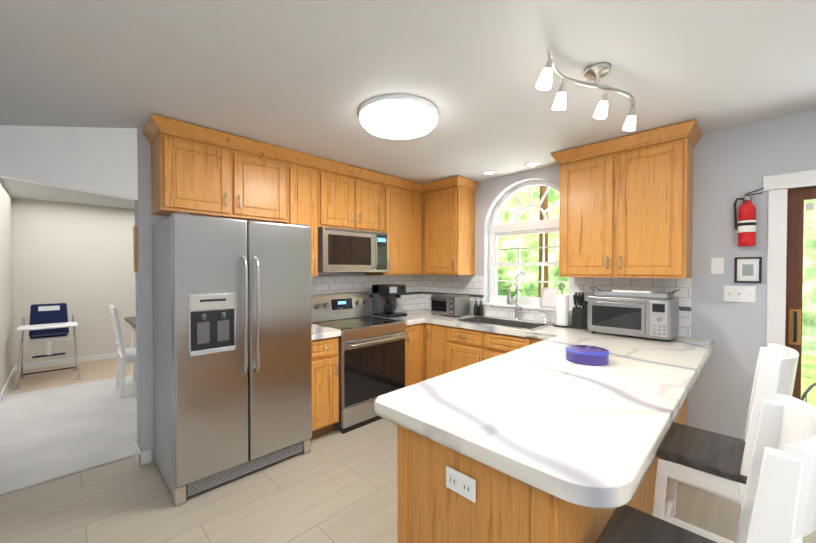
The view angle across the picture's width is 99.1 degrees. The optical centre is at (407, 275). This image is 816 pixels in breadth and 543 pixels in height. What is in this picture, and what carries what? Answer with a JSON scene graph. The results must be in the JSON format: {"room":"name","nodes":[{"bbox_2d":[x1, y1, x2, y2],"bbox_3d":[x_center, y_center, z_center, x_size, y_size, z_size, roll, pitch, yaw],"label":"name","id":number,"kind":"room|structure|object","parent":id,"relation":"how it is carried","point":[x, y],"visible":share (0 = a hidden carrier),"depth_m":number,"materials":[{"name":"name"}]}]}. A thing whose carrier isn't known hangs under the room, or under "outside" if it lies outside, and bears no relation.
{"room":"kitchen","nodes":[
{"label":"kitchen","id":0,"kind":"room"},
{"bbox_2d":[0,180,14,393],"bbox_3d":[-5.036,0.123,4.271,0.150,2.490,1.650,-1,1,-45],"label":"wall","id":1,"kind":"structure","parent":0,"point":[7,360],"depth_m":4.28,"materials":[{"name":"beige paint"}]},
{"bbox_2d":[0,365,16,401],"bbox_3d":[-4.963,1.320,4.331,0.014,0.095,1.634,-1,1,-45],"label":"baseboard","id":2,"kind":"structure","parent":1,"relation":"attached to","point":[5,389],"depth_m":4.21,"materials":[{"name":"white wood"}]},
{"bbox_2d":[0,375,136,495],"bbox_3d":[-3.358,1.426,3.294,7.400,0.114,2.630,-1,1,-45],"label":"rug","id":3,"kind":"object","parent":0,"point":[50,434],"depth_m":3.06,"materials":[{"name":"white carpet"}]},
{"bbox_2d":[109,304,135,397],"bbox_3d":[-3.198,0.855,4.144,0.509,1.030,0.440,-1,1,-45],"label":"dining chair","id":4,"kind":"object","parent":3,"relation":"on","point":[126,356],"visible":0.62,"depth_m":3.91,"materials":[{"name":"white wood"}]},
{"bbox_2d":[125,316,136,381],"bbox_3d":[-2.720,0.948,4.658,1.560,0.830,1.050,-1,1,-45],"label":"dining table","id":5,"kind":"object","parent":3,"relation":"on","point":[131,321],"visible":0.06,"depth_m":4.43,"materials":[{"name":"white wood"}]},
{"bbox_2d":[5,358,131,395],"bbox_3d":[-4.781,1.409,4.721,7.400,0.106,1.400,-1,1,-45],"label":"floor","id":6,"kind":"structure","parent":0,"point":[95,370],"depth_m":4.72,"materials":[{"name":"wood"}]},
{"bbox_2d":[13,303,81,389],"bbox_3d":[-4.753,0.873,4.614,0.600,0.980,0.760,-1,1,-45],"label":"high chair","id":7,"kind":"object","parent":6,"relation":"on","point":[49,323],"visible":0.98,"depth_m":4.60,"materials":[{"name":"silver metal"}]},
{"bbox_2d":[12,197,135,364],"bbox_3d":[-5.328,0.109,5.250,7.400,2.490,0.150,-1,1,-45],"label":"wall","id":8,"kind":"structure","parent":0,"point":[78,259],"depth_m":5.36,"materials":[{"name":"beige paint"}]},
{"bbox_2d":[17,352,117,370],"bbox_3d":[-4.176,1.291,6.300,3.910,0.095,0.013,-1,1,-45],"label":"baseboard","id":9,"kind":"structure","parent":8,"relation":"attached to","point":[57,362],"depth_m":5.29,"materials":[{"name":"white wood"}]},
{"bbox_2d":[0,125,364,461],"bbox_3d":[-1.530,0.133,3.615,3.930,2.490,0.910,-1,1,-45],"label":"wall","id":10,"kind":"structure","parent":0,"point":[114,162],"depth_m":2.52,"materials":[{"name":"grey paint"}]},
{"bbox_2d":[133,226,137,271],"bbox_3d":[-2.030,-0.197,2.589,0.020,0.340,0.060,-1,1,-45],"label":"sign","id":11,"kind":"object","parent":10,"relation":"attached to","point":[135,245],"visible":0.98,"depth_m":2.57,"materials":[{"name":"brown wood"}]},
{"bbox_2d":[147,126,290,223],"bbox_3d":[-1.467,-0.722,2.780,0.898,0.535,0.339,-1,1,-45],"label":"upper cabinet","id":12,"kind":"object","parent":10,"relation":"attached to","point":[190,173],"depth_m":2.59,"materials":[{"name":"brown wood"}]},
{"bbox_2d":[287,158,322,275],"bbox_3d":[-1.041,-0.495,3.208,0.296,1.000,0.339,-1,1,-45],"label":"upper cabinet","id":13,"kind":"object","parent":10,"relation":"attached to","point":[306,178],"depth_m":3.12,"materials":[{"name":"brown wood"}]},
{"bbox_2d":[323,166,386,232],"bbox_3d":[-0.653,-0.729,3.592,0.793,0.545,0.339,-1,1,-45],"label":"upper cabinet","id":14,"kind":"object","parent":10,"relation":"attached to","point":[350,201],"depth_m":3.49,"materials":[{"name":"brown wood"}]},
{"bbox_2d":[318,227,387,272],"bbox_3d":[-0.609,-0.241,3.555,0.785,0.420,0.458,-1,1,-45],"label":"microwave","id":15,"kind":"object","parent":14,"relation":"attached to","point":[340,250],"visible":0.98,"depth_m":3.37,"materials":[{"name":"grey metal"}]},
{"bbox_2d":[311,275,422,314],"bbox_3d":[-0.548,0.226,3.943,2.010,0.462,0.010,-1,1,-45],"label":"tile backsplash","id":16,"kind":"structure","parent":10,"relation":"attached to","point":[421,290],"depth_m":4.06,"materials":[{"name":"grey tile"}]},
{"bbox_2d":[365,182,422,274],"bbox_3d":[-0.156,-0.509,4.091,0.604,1.000,0.339,-1,1,-45],"label":"upper cabinet","id":17,"kind":"object","parent":10,"relation":"attached to","point":[404,203],"depth_m":3.97,"materials":[{"name":"brown wood"}]},
{"bbox_2d":[0,418,815,542],"bbox_3d":[0.430,1.456,1.726,4.250,0.100,4.940,-1,1,-45],"label":"floor","id":18,"kind":"structure","parent":0,"point":[336,485],"depth_m":2.12,"materials":[{"name":"beige tile"}]},
{"bbox_2d":[152,212,311,505],"bbox_3d":[-1.292,0.499,2.616,0.910,1.783,0.788,-1,1,-45],"label":"fridge","id":19,"kind":"object","parent":18,"relation":"on","point":[232,343],"visible":1,"depth_m":2.32,"materials":[{"name":"grey metal"}]},
{"bbox_2d":[310,336,338,438],"bbox_3d":[-0.927,0.954,3.145,0.324,0.862,0.619,-1,1,-45],"label":"base cabinet","id":20,"kind":"object","parent":18,"relation":"on","point":[325,352],"depth_m":2.95,"materials":[{"name":"brown wood"}]},
{"bbox_2d":[312,324,340,339],"bbox_3d":[-0.922,0.496,3.130,0.329,0.051,0.638,-1,1,-45],"label":"countertop","id":21,"kind":"structure","parent":20,"relation":"on","point":[318,332],"depth_m":2.96,"materials":[{"name":"white stone"}]},
{"bbox_2d":[312,292,405,433],"bbox_3d":[-0.495,0.785,3.486,0.762,1.190,0.707,-1,1,-45],"label":"range","id":22,"kind":"object","parent":18,"relation":"on","point":[371,358],"visible":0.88,"depth_m":3.29,"materials":[{"name":"grey metal"}]},
{"bbox_2d":[403,323,421,386],"bbox_3d":[-0.151,0.943,3.918,0.322,0.862,0.619,-1,1,-45],"label":"base cabinet","id":23,"kind":"object","parent":18,"relation":"on","point":[413,333],"depth_m":3.69,"materials":[{"name":"brown wood"}]},
{"bbox_2d":[422,323,485,380],"bbox_3d":[0.494,0.943,3.887,0.693,0.862,0.377,-1,1,-45],"label":"base cabinet","id":24,"kind":"object","parent":18,"relation":"on","point":[433,350],"depth_m":3.58,"materials":[{"name":"brown wood"}]},
{"bbox_2d":[371,313,423,325],"bbox_3d":[-0.151,0.484,3.899,0.304,0.051,0.638,-1,1,-45],"label":"countertop","id":25,"kind":"structure","parent":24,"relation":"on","point":[411,318],"depth_m":3.74,"materials":[{"name":"white stone"}]},
{"bbox_2d":[372,284,406,317],"bbox_3d":[-0.206,0.280,3.940,0.270,0.355,0.302,-1,1,-45],"label":"coffee maker","id":26,"kind":"object","parent":25,"relation":"on","point":[384,296],"visible":1,"depth_m":3.88,"materials":[{"name":"black plastic"}]},
{"bbox_2d":[405,309,714,352],"bbox_3d":[1.005,0.492,3.406,0.638,0.051,2.968,-1,1,-45],"label":"countertop","id":27,"kind":"structure","parent":24,"relation":"on","point":[446,320],"depth_m":2.94,"materials":[{"name":"white stone"}]},
{"bbox_2d":[430,294,469,316],"bbox_3d":[0.471,0.342,4.011,0.321,0.229,0.360,-1,1,-45],"label":"toaster oven","id":28,"kind":"object","parent":27,"relation":"on","point":[451,305],"visible":1,"depth_m":3.91,"materials":[{"name":"silver metal"}]},
{"bbox_2d":[474,298,483,315],"bbox_3d":[0.800,0.357,3.950,0.116,0.200,0.058,1,1,36],"label":"soap bottles","id":29,"kind":"object","parent":27,"relation":"on","point":[480,307],"visible":0.94,"depth_m":3.92,"materials":[{"name":"brown glass"}]},
{"bbox_2d":[453,316,552,329],"bbox_3d":[0.925,0.572,3.457,0.465,0.226,0.860,-1,1,-45],"label":"sink basin","id":30,"kind":"object","parent":27,"relation":"in","point":[516,324],"visible":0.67,"depth_m":3.55,"materials":[{"name":"silver metal"}]},
{"bbox_2d":[507,282,521,319],"bbox_3d":[1.095,0.264,3.561,0.220,0.398,0.096,-1,1,-45],"label":"pull-down faucet","id":31,"kind":"object","parent":27,"relation":"on","point":[517,311],"visible":0.98,"depth_m":3.61,"materials":[{"name":"silver metal"}]},
{"bbox_2d":[553,283,570,327],"bbox_3d":[1.422,0.269,3.213,0.156,0.398,0.156,-1,1,-45],"label":"paper towel holder","id":32,"kind":"object","parent":27,"relation":"on","point":[562,310],"visible":1,"depth_m":3.16,"materials":[{"name":"white paper"}]},
{"bbox_2d":[588,287,679,341],"bbox_3d":[1.766,0.287,2.759,0.385,0.375,0.598,-1,1,-45],"label":"microwave","id":33,"kind":"object","parent":27,"relation":"on","point":[653,314],"visible":1,"depth_m":2.64,"materials":[{"name":"silver metal"}]},
{"bbox_2d":[397,424,628,542],"bbox_3d":[0.407,0.980,1.374,0.670,0.862,0.624,-1,1,-45],"label":"base cabinet","id":34,"kind":"object","parent":18,"relation":"on","point":[433,508],"depth_m":1.12,"materials":[{"name":"brown wood"}]},
{"bbox_2d":[446,466,475,502],"bbox_3d":[0.167,0.668,1.117,0.009,0.070,0.115,-1,1,-45],"label":"outlet","id":35,"kind":"object","parent":34,"relation":"attached to","point":[463,485],"visible":1,"depth_m":1.11,"materials":[{"name":"white plastic"}]},
{"bbox_2d":[530,338,542,344],"bbox_3d":[1.397,0.956,3.033,0.619,0.862,0.364,-1,1,-45],"label":"base cabinet","id":36,"kind":"object","parent":18,"relation":"on","point":[532,340],"depth_m":2.94,"materials":[{"name":"brown wood"}]},
{"bbox_2d":[539,322,576,332],"bbox_3d":[1.310,0.497,3.074,0.420,0.051,0.274,-1,1,-45],"label":"countertop","id":37,"kind":"structure","parent":36,"relation":"on","point":[558,329],"depth_m":3.10,"materials":[{"name":"white stone"}]},
{"bbox_2d":[571,292,586,328],"bbox_3d":[1.542,0.310,3.136,0.139,0.318,0.090,-1,1,-45],"label":"knife block","id":38,"kind":"object","parent":37,"relation":"on","point":[579,315],"visible":1,"depth_m":3.11,"materials":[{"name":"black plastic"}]},
{"bbox_2d":[629,461,652,514],"bbox_3d":[0.849,0.974,1.829,0.600,0.862,0.604,-1,1,-45],"label":"base cabinet","id":39,"kind":"object","parent":18,"relation":"on","point":[642,500],"depth_m":1.69,"materials":[{"name":"brown wood"}]},
{"bbox_2d":[374,329,710,508],"bbox_3d":[0.734,0.515,1.867,1.920,0.051,1.170,-1,1,-45],"label":"countertop","id":40,"kind":"structure","parent":39,"relation":"on","point":[545,415],"depth_m":1.28,"materials":[{"name":"white stone"}]},
{"bbox_2d":[565,345,608,365],"bbox_3d":[1.020,0.452,1.989,0.224,0.069,0.224,-1,1,-45],"label":"tin","id":41,"kind":"object","parent":40,"relation":"on","point":[588,355],"visible":1,"depth_m":1.92,"materials":[{"name":"blue"}]},
{"bbox_2d":[653,456,667,504],"bbox_3d":[1.269,0.967,2.247,0.585,0.862,0.604,-1,1,-45],"label":"base cabinet","id":42,"kind":"object","parent":18,"relation":"on","point":[655,458],"depth_m":1.84,"materials":[{"name":"brown wood"}]},
{"bbox_2d":[673,398,686,424],"bbox_3d":[1.711,0.961,2.688,0.663,0.862,0.604,-1,1,-45],"label":"base cabinet","id":43,"kind":"object","parent":18,"relation":"on","point":[681,418],"depth_m":2.53,"materials":[{"name":"brown wood"}]},
{"bbox_2d":[595,394,815,542],"bbox_3d":[0.749,0.868,0.915,0.478,1.100,0.464,-1,1,-45],"label":"stool","id":44,"kind":"object","parent":18,"relation":"on","point":[779,502],"visible":0.94,"depth_m":0.81,"materials":[{"name":"white wood"}]},
{"bbox_2d":[652,343,798,542],"bbox_3d":[1.404,0.859,1.568,0.478,1.100,0.464,-1,1,-45],"label":"stool","id":45,"kind":"object","parent":18,"relation":"on","point":[713,463],"visible":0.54,"depth_m":1.50,"materials":[{"name":"white wood"}]},
{"bbox_2d":[0,0,815,208],"bbox_3d":[-2.084,-1.109,2.049,7.700,0.100,9.300,-1,1,-45],"label":"ceiling","id":46,"kind":"structure","parent":0,"point":[310,77],"depth_m":1.78,"materials":[{"name":"white paint"}]},
{"bbox_2d":[358,94,438,138],"bbox_3d":[-0.061,-1.007,2.288,0.524,0.108,0.524,-1,1,-45],"label":"flush ceiling light","id":47,"kind":"object","parent":46,"relation":"attached to","point":[397,116],"visible":1,"depth_m":2.14,"materials":[{"name":"white glass"}]},
{"bbox_2d":[482,170,496,174],"bbox_3d":[0.857,-1.078,3.654,0.156,0.008,0.156,-1,1,-45],"label":"recessed light","id":48,"kind":"object","parent":46,"relation":"in","point":[490,172],"visible":1,"depth_m":3.65,"materials":[{"name":"white"}]},
{"bbox_2d":[525,161,541,166],"bbox_3d":[1.206,-1.074,3.353,0.156,0.008,0.156,-1,1,-45],"label":"recessed light","id":49,"kind":"object","parent":46,"relation":"in","point":[533,163],"visible":1,"depth_m":3.34,"materials":[{"name":"white"}]},
{"bbox_2d":[536,47,635,130],"bbox_3d":[0.949,-0.936,1.790,0.962,0.237,0.248,-1,1,-45],"label":"track light","id":50,"kind":"object","parent":46,"relation":"attached to","point":[596,72],"visible":1,"depth_m":1.75,"materials":[{"name":"silver metal"}]},
{"bbox_2d":[475,110,815,438],"bbox_3d":[1.871,0.140,3.129,0.200,2.490,4.920,-1,1,-45],"label":"wall","id":51,"kind":"structure","parent":0,"point":[731,165],"depth_m":2.54,"materials":[{"name":"grey paint"}]},
{"bbox_2d":[423,182,474,274],"bbox_3d":[0.490,-0.509,4.119,0.339,1.000,0.485,-1,1,-45],"label":"upper cabinet","id":52,"kind":"object","parent":51,"relation":"attached to","point":[448,211],"depth_m":3.98,"materials":[{"name":"brown wood"}]},
{"bbox_2d":[483,303,571,312],"bbox_3d":[1.244,0.333,3.665,0.125,0.027,0.984,-1,1,-45],"label":"window sill ledge","id":53,"kind":"object","parent":51,"relation":"attached to","point":[523,306],"visible":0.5,"depth_m":3.63,"materials":[{"name":"white"}]},
{"bbox_2d":[500,270,525,304],"bbox_3d":[1.149,0.130,3.760,0.104,0.374,0.297,-1,1,-45],"label":"potted plant","id":54,"kind":"object","parent":53,"relation":"on","point":[512,294],"visible":0.81,"depth_m":3.75,"materials":[{"name":"plant"}]},
{"bbox_2d":[540,287,557,307],"bbox_3d":[1.416,0.221,3.496,0.064,0.200,0.160,-1,1,-45],"label":"frame","id":55,"kind":"object","parent":53,"relation":"on","point":[548,297],"visible":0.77,"depth_m":3.49,"materials":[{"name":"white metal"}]},
{"bbox_2d":[489,181,573,308],"bbox_3d":[1.308,-0.342,3.719,0.054,1.320,0.976,-1,1,-45],"label":"window","id":56,"kind":"structure","parent":51,"relation":"in","point":[538,227],"depth_m":3.76,"materials":[{"name":"white wood"}]},
{"bbox_2d":[423,275,691,336],"bbox_3d":[1.177,0.230,3.673,0.013,0.462,2.828,-1,1,-45],"label":"tile backsplash","id":57,"kind":"structure","parent":51,"relation":"attached to","point":[471,285],"depth_m":3.30,"materials":[{"name":"grey tile"}]},
{"bbox_2d":[558,130,694,277],"bbox_3d":[1.749,-0.488,2.857,0.339,1.005,0.880,-1,1,-45],"label":"upper cabinet","id":58,"kind":"object","parent":51,"relation":"attached to","point":[626,206],"depth_m":2.67,"materials":[{"name":"brown wood"}]},
{"bbox_2d":[711,258,723,273],"bbox_3d":[2.280,-0.071,2.565,0.010,0.120,0.072,-1,1,-45],"label":"switch plate","id":59,"kind":"object","parent":51,"relation":"attached to","point":[717,265],"visible":1,"depth_m":2.56,"materials":[{"name":"white plastic"}]},
{"bbox_2d":[723,285,755,302],"bbox_3d":[2.361,0.131,2.480,0.020,0.117,0.168,-1,1,-45],"label":"switch plate","id":60,"kind":"object","parent":51,"relation":"attached to","point":[746,294],"visible":1,"depth_m":2.48,"materials":[{"name":"white plastic"}]},
{"bbox_2d":[735,257,761,282],"bbox_3d":[2.391,-0.040,2.448,0.019,0.180,0.135,-1,1,-45],"label":"picture frame","id":61,"kind":"object","parent":51,"relation":"attached to","point":[748,269],"visible":1,"depth_m":2.45,"materials":[{"name":"black plastic"}]},
{"bbox_2d":[734,188,763,246],"bbox_3d":[2.357,-0.400,2.412,0.108,0.391,0.149,-1,1,-45],"label":"fire extinguisher","id":62,"kind":"object","parent":51,"relation":"attached to","point":[746,224],"visible":1,"depth_m":2.39,"materials":[{"name":"red metal"}]},
{"bbox_2d":[763,169,815,405],"bbox_3d":[2.914,0.364,2.065,0.227,2.075,1.155,-1,1,-45],"label":"door frame","id":63,"kind":"structure","parent":51,"relation":"attached to","point":[777,187],"depth_m":2.34,"materials":[{"name":"white wood"}]},
{"label":"outside","id":64,"kind":"structure","parent":0,"visible":0},
{"bbox_2d":[496,186,815,354],"bbox_3d":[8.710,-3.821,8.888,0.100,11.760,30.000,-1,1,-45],"label":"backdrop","id":65,"kind":"structure","parent":64,"point":[555,255],"depth_m":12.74,"materials":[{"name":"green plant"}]},
{"bbox_2d":[801,354,815,406],"bbox_3d":[7.329,1.969,7.596,13.800,0.200,26.000,-1,1,-45],"label":"ground","id":66,"kind":"structure","parent":64,"point":[806,358],"depth_m":6.57,"materials":[{"name":"green plant"}]},
{"bbox_2d":[538,186,547,296],"bbox_3d":[3.935,-2.438,10.101,0.285,8.563,0.339,0,1,-9],"label":"trunk","id":67,"kind":"object","parent":66,"relation":"on","point":[542,189],"depth_m":9.95,"materials":[{"name":"brown plant"}]},
{"bbox_3d":[4.672,1.888,2.898,3.395,0.099,4.100,-1,1,-45],"label":"patio slab","id":68,"kind":"object","parent":66,"relation":"on","visible":0},
{"bbox_2d":[801,382,815,401],"bbox_3d":[3.473,1.374,2.838,0.582,0.933,0.550,-1,1,-45],"label":"patio chair","id":69,"kind":"object","parent":68,"relation":"on","point":[806,392],"depth_m":3.10,"materials":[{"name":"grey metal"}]}
]}

